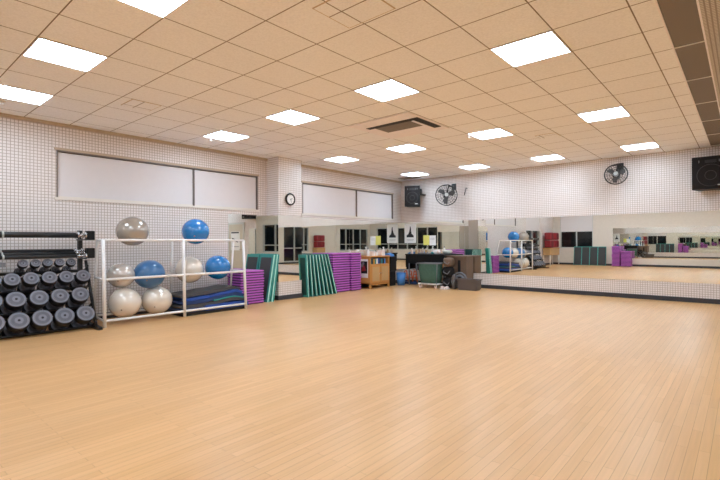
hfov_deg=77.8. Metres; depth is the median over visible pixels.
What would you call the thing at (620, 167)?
wall fan
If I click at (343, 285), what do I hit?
step platform
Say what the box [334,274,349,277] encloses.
step platform
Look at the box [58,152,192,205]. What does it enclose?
blind
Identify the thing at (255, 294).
step platform
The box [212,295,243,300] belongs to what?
exercise mat
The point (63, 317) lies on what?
dumbbell
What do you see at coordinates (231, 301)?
exercise mat
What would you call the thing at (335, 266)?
step platform
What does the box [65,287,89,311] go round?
dumbbell
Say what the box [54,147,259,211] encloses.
window
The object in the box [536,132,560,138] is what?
access panel
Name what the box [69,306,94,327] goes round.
dumbbell
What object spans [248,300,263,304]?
step platform
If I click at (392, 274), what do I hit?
case
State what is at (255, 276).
step platform
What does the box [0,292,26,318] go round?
dumbbell
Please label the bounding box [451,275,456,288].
bag
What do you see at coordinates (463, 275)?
cable reel
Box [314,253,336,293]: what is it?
mat
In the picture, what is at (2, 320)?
dumbbell
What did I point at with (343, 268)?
step platform
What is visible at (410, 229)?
poster
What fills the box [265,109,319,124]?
recessed light
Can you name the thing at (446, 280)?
bag
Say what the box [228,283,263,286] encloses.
step platform
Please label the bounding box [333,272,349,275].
step platform
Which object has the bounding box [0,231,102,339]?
dumbbell rack
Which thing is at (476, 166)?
recessed light
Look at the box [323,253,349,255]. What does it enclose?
step platform
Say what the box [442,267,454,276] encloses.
bag
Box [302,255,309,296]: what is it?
mat
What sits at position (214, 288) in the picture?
exercise mat
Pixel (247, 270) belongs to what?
step platform
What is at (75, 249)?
bar
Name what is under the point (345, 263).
step platform
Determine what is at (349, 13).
access panel
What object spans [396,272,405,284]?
bucket
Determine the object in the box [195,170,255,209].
blind
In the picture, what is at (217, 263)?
exercise ball
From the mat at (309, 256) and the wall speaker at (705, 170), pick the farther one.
the mat at (309, 256)
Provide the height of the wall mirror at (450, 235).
1.500 m
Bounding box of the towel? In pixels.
[431,250,440,253]
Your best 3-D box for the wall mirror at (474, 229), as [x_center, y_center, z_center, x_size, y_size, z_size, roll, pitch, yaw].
[3.247,0.183,12.600,0.617,1.500,0.008,0,0,41]
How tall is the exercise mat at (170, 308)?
0.078 m
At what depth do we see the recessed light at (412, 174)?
12.73 m
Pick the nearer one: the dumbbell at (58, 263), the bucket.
the dumbbell at (58, 263)
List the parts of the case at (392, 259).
panel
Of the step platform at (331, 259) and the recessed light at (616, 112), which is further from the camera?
the step platform at (331, 259)
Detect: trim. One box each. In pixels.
[0,113,401,182]
[654,0,719,146]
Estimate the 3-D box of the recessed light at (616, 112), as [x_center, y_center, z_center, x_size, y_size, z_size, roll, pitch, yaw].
[3.723,-1.911,6.814,0.604,0.009,0.604,0,0,41]
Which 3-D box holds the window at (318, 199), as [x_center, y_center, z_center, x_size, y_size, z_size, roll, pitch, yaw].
[-0.287,-1.042,12.606,0.270,0.850,3.830,0,0,41]
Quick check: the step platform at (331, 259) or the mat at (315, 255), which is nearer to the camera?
the mat at (315, 255)
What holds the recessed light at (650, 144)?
in the ceiling
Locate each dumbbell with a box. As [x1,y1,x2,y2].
[0,273,20,296]
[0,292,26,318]
[0,316,5,335]
[1,312,29,335]
[14,260,28,276]
[17,272,39,295]
[21,290,48,315]
[24,310,52,333]
[26,259,40,271]
[37,271,57,293]
[39,259,52,274]
[43,289,69,313]
[48,308,74,329]
[50,258,64,273]
[54,271,73,290]
[61,258,75,269]
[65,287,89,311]
[69,270,90,290]
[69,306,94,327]
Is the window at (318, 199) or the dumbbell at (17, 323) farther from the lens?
the window at (318, 199)
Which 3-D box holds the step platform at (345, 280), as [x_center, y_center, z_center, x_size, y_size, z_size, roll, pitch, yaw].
[-0.608,1.069,11.718,0.360,0.063,0.650,0,0,41]
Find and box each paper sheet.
[423,235,428,244]
[429,235,435,244]
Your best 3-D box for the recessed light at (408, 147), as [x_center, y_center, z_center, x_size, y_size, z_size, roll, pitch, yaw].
[0.955,-1.888,9.208,0.604,0.009,0.604,0,0,41]
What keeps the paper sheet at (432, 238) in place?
attached to the wall mirror at (450, 235)
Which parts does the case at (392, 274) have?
panel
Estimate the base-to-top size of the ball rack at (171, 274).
1.364 m
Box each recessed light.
[0,84,53,104]
[22,37,107,71]
[117,0,188,17]
[203,130,249,141]
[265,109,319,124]
[323,156,359,162]
[354,79,419,101]
[386,144,426,152]
[401,172,429,176]
[460,164,488,169]
[468,128,512,139]
[490,30,571,66]
[531,154,563,160]
[577,106,629,122]
[620,142,658,150]
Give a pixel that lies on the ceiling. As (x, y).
(211, 66)
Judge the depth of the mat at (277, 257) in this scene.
9.82 m
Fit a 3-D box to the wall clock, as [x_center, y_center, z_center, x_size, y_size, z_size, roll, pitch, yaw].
[-1.601,-0.934,10.244,0.048,0.286,0.286,0,0,41]
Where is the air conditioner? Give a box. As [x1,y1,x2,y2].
[348,112,448,138]
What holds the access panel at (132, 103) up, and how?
attached to the ceiling
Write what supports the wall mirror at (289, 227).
attached to the wall pillar
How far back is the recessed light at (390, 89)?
5.68 m
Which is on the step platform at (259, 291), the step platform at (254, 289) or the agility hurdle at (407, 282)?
the step platform at (254, 289)
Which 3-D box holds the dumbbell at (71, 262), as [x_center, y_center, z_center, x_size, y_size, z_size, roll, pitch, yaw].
[-4.507,0.410,6.901,0.318,0.258,0.128,0,0,40]
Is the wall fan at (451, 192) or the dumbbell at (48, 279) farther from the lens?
the wall fan at (451, 192)
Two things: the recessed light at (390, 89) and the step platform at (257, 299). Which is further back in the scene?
the step platform at (257, 299)
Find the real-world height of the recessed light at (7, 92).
0.009 m
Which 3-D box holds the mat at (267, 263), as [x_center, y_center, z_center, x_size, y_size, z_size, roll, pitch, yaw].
[-2.103,0.843,9.909,0.474,1.046,0.277,0,0,41]
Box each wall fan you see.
[435,184,457,205]
[604,163,627,184]
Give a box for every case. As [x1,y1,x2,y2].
[380,271,395,285]
[389,256,395,270]
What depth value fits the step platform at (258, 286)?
9.36 m
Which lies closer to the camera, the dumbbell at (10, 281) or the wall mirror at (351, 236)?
the dumbbell at (10, 281)
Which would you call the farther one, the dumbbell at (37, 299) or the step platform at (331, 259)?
the step platform at (331, 259)
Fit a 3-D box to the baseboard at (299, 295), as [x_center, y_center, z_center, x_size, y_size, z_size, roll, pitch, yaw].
[-3.375,1.300,8.509,0.430,0.100,14.858,0,0,41]
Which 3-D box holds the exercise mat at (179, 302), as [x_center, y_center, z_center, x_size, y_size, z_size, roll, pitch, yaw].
[-2.924,1.085,8.517,0.580,0.145,1.280,0,0,41]
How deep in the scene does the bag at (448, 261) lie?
12.29 m
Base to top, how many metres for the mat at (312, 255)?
1.005 m
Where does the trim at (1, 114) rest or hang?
attached to the wall at (27, 151)
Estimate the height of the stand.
0.900 m
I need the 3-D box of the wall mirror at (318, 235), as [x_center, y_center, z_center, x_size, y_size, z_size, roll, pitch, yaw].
[-1.177,0.195,11.383,0.008,1.500,1.560,0,0,41]
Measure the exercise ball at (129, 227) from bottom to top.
0.482 m
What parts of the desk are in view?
panel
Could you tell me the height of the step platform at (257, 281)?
0.054 m
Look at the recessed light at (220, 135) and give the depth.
8.09 m
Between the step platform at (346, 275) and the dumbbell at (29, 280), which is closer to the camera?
the dumbbell at (29, 280)
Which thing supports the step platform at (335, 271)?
on the step platform at (341, 273)
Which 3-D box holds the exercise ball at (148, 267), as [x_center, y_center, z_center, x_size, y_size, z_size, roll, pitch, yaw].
[-3.597,0.583,7.622,0.500,0.482,0.500,0,0,41]
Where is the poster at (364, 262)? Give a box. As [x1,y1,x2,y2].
[360,259,367,277]
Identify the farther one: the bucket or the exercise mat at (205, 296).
the bucket
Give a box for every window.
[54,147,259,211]
[301,181,393,219]
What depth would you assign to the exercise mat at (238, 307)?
8.19 m
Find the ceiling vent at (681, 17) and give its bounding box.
[657,0,719,145]
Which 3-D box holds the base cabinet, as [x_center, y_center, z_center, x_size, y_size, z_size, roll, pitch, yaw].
[0.406,0.903,12.790,0.510,0.905,0.920,0,0,41]
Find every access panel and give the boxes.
[121,99,160,110]
[312,0,395,27]
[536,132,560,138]
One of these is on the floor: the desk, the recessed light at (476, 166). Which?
the desk
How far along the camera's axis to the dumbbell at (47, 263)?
6.60 m
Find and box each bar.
[0,231,86,238]
[0,248,83,252]
[0,251,85,255]
[0,253,87,259]
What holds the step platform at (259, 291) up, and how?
on the step platform at (255, 294)
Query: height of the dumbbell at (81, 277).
0.358 m
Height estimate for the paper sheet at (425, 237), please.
0.300 m
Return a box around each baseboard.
[5,280,396,324]
[405,280,719,303]
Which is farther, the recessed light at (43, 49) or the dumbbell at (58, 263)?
the dumbbell at (58, 263)
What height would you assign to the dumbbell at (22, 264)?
0.258 m
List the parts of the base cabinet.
door, door panel, door, door panel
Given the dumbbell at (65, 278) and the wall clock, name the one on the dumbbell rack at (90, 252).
the dumbbell at (65, 278)
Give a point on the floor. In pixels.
(380, 382)
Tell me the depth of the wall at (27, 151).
7.68 m
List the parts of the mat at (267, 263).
panel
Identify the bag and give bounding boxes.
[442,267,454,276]
[443,257,454,266]
[443,277,451,287]
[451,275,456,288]
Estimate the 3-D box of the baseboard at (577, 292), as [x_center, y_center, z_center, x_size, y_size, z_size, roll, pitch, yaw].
[6.438,1.265,9.832,13.542,0.100,0.018,0,0,41]
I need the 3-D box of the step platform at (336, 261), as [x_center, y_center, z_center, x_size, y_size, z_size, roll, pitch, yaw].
[-0.620,0.561,11.716,0.360,0.062,0.650,0,0,41]
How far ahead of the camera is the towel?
12.98 m
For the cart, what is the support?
on the floor
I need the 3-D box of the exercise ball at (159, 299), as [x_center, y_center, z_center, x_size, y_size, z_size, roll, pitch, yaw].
[-3.506,1.035,7.707,0.500,0.482,0.500,0,0,41]
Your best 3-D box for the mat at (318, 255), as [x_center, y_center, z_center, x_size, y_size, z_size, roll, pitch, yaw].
[-1.107,0.847,10.999,0.524,1.008,0.254,0,0,41]
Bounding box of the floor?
[0,283,719,479]
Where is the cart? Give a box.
[416,262,444,288]
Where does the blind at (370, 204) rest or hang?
attached to the window at (318, 199)
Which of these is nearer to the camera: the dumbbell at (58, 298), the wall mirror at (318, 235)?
the dumbbell at (58, 298)
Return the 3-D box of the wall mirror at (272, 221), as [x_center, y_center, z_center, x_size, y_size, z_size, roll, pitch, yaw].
[-1.985,0.192,10.134,0.404,1.500,0.008,0,0,41]
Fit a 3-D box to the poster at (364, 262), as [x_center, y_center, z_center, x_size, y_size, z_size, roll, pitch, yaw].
[0.116,0.795,12.454,0.270,0.520,0.008,0,0,41]
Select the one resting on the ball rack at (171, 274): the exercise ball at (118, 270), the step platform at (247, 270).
the exercise ball at (118, 270)
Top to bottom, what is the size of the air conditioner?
0.034 m
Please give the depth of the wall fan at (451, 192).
12.73 m
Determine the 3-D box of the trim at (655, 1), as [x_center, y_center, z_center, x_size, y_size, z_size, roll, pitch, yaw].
[2.448,-1.975,3.477,0.270,0.106,14.858,0,0,41]
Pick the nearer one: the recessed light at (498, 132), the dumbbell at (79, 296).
the dumbbell at (79, 296)
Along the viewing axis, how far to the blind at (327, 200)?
11.85 m
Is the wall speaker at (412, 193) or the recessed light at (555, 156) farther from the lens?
the wall speaker at (412, 193)
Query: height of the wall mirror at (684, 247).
1.500 m
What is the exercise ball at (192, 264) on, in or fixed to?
on the ball rack at (171, 274)
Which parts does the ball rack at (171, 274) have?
post, post, rail, rail, rail, post, rail, rail, rail, post, post, post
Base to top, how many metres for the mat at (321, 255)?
1.009 m
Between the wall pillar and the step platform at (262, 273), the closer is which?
the step platform at (262, 273)
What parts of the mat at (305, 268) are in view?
panel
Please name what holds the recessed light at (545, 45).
in the ceiling
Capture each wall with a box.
[0,117,400,321]
[401,146,719,298]
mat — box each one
[164,306,244,316]
[168,307,205,312]
[170,297,243,308]
[171,284,239,297]
[172,292,243,304]
[173,289,242,300]
[202,300,248,310]
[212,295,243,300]
[259,254,276,301]
[270,254,278,301]
[302,254,313,296]
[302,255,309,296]
[304,254,317,295]
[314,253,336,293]
[314,254,321,295]
[317,254,325,294]
[320,254,329,294]
[323,254,333,293]
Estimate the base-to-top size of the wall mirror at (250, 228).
1.500 m
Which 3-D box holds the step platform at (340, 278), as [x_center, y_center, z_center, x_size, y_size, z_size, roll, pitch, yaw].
[-0.599,1.006,11.714,0.360,0.063,0.650,0,0,41]
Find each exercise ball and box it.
[106,263,134,287]
[107,288,141,316]
[115,217,148,245]
[134,260,164,287]
[141,286,172,313]
[175,257,203,282]
[181,219,209,243]
[205,255,230,278]
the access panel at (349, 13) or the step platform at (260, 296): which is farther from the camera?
the step platform at (260, 296)
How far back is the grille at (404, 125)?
7.36 m
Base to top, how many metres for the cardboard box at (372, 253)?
0.132 m
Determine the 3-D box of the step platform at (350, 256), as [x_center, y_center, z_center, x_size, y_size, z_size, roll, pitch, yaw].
[-0.232,0.442,12.131,0.380,0.062,0.400,0,0,41]
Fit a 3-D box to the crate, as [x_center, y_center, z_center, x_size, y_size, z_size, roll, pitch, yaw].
[2.926,1.193,11.955,0.610,0.295,0.315,0,0,41]
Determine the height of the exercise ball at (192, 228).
0.473 m
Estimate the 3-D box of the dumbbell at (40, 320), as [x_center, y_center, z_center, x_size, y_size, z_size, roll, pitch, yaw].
[-4.589,1.200,6.363,0.489,0.430,0.254,0,0,38]
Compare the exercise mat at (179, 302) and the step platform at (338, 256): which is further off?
the step platform at (338, 256)
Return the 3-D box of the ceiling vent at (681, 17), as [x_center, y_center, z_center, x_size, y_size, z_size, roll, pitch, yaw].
[2.448,-1.941,3.477,0.240,0.034,14.858,0,0,41]
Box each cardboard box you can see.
[370,251,375,255]
[377,250,383,255]
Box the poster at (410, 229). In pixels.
[405,223,415,242]
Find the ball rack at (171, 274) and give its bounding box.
[92,239,246,327]
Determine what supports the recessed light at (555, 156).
in the ceiling
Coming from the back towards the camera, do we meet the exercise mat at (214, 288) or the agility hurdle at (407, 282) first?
the agility hurdle at (407, 282)
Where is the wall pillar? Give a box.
[267,156,301,295]
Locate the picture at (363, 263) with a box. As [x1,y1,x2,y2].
[361,261,366,273]
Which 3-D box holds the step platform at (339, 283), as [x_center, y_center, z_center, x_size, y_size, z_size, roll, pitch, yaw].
[-0.614,1.133,11.719,0.360,0.063,0.650,0,0,41]
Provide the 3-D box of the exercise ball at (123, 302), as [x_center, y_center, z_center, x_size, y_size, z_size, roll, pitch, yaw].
[-3.840,1.022,7.290,0.500,0.482,0.500,0,0,41]
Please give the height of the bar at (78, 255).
0.076 m
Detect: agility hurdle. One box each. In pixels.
[406,270,412,283]
[411,271,418,284]
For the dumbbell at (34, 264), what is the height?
0.258 m
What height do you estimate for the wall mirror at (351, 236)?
1.500 m
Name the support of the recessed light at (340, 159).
in the ceiling
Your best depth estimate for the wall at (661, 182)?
10.83 m
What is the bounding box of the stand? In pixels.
[447,255,472,278]
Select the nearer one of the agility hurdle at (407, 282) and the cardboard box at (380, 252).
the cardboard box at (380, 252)
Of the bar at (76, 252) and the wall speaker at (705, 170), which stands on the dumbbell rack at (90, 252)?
the bar at (76, 252)
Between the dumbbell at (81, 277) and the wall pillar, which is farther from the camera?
the wall pillar
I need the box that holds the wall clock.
[285,193,294,205]
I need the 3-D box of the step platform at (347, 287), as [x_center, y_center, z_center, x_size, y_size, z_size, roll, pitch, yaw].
[-0.610,1.260,11.717,0.360,0.063,0.650,0,0,41]
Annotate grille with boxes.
[376,121,422,132]
[405,186,419,204]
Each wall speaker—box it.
[405,185,425,206]
[692,155,719,190]
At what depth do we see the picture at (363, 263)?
12.45 m
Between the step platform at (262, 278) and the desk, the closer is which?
the step platform at (262, 278)
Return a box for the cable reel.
[454,272,466,287]
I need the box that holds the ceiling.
[0,0,719,181]
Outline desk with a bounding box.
[405,254,453,284]
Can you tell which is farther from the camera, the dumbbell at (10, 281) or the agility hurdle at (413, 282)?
the agility hurdle at (413, 282)
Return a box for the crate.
[456,278,481,290]
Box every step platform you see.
[227,275,263,278]
[228,277,263,281]
[228,280,263,283]
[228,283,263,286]
[229,272,263,275]
[236,269,263,273]
[240,285,263,289]
[242,288,263,291]
[242,290,263,293]
[247,293,263,296]
[247,295,263,299]
[247,298,263,301]
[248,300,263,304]
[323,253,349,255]
[329,255,349,257]
[330,258,349,260]
[330,260,349,262]
[331,262,349,265]
[332,265,349,267]
[332,267,349,270]
[333,270,349,272]
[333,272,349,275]
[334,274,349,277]
[334,277,349,279]
[335,279,349,282]
[335,282,349,284]
[336,284,349,287]
[337,286,349,289]
[349,255,360,257]
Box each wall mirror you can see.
[228,214,266,282]
[267,215,277,281]
[278,215,301,281]
[302,218,334,253]
[335,219,400,269]
[401,220,464,269]
[465,220,484,272]
[485,210,719,283]
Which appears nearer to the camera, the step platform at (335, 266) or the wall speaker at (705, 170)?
the wall speaker at (705, 170)
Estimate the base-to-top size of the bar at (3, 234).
0.110 m
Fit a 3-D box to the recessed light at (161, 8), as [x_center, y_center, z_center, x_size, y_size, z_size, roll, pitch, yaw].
[-1.651,-1.906,3.397,0.604,0.009,0.604,0,0,41]
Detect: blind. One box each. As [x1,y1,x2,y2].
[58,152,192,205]
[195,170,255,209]
[303,184,355,216]
[357,191,391,218]
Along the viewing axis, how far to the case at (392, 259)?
13.17 m
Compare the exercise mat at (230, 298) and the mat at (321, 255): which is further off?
the mat at (321, 255)
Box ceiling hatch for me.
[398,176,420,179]
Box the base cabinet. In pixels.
[360,255,389,288]
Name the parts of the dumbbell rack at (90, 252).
shelf rail, shelf rail, shelf rail, shelf rail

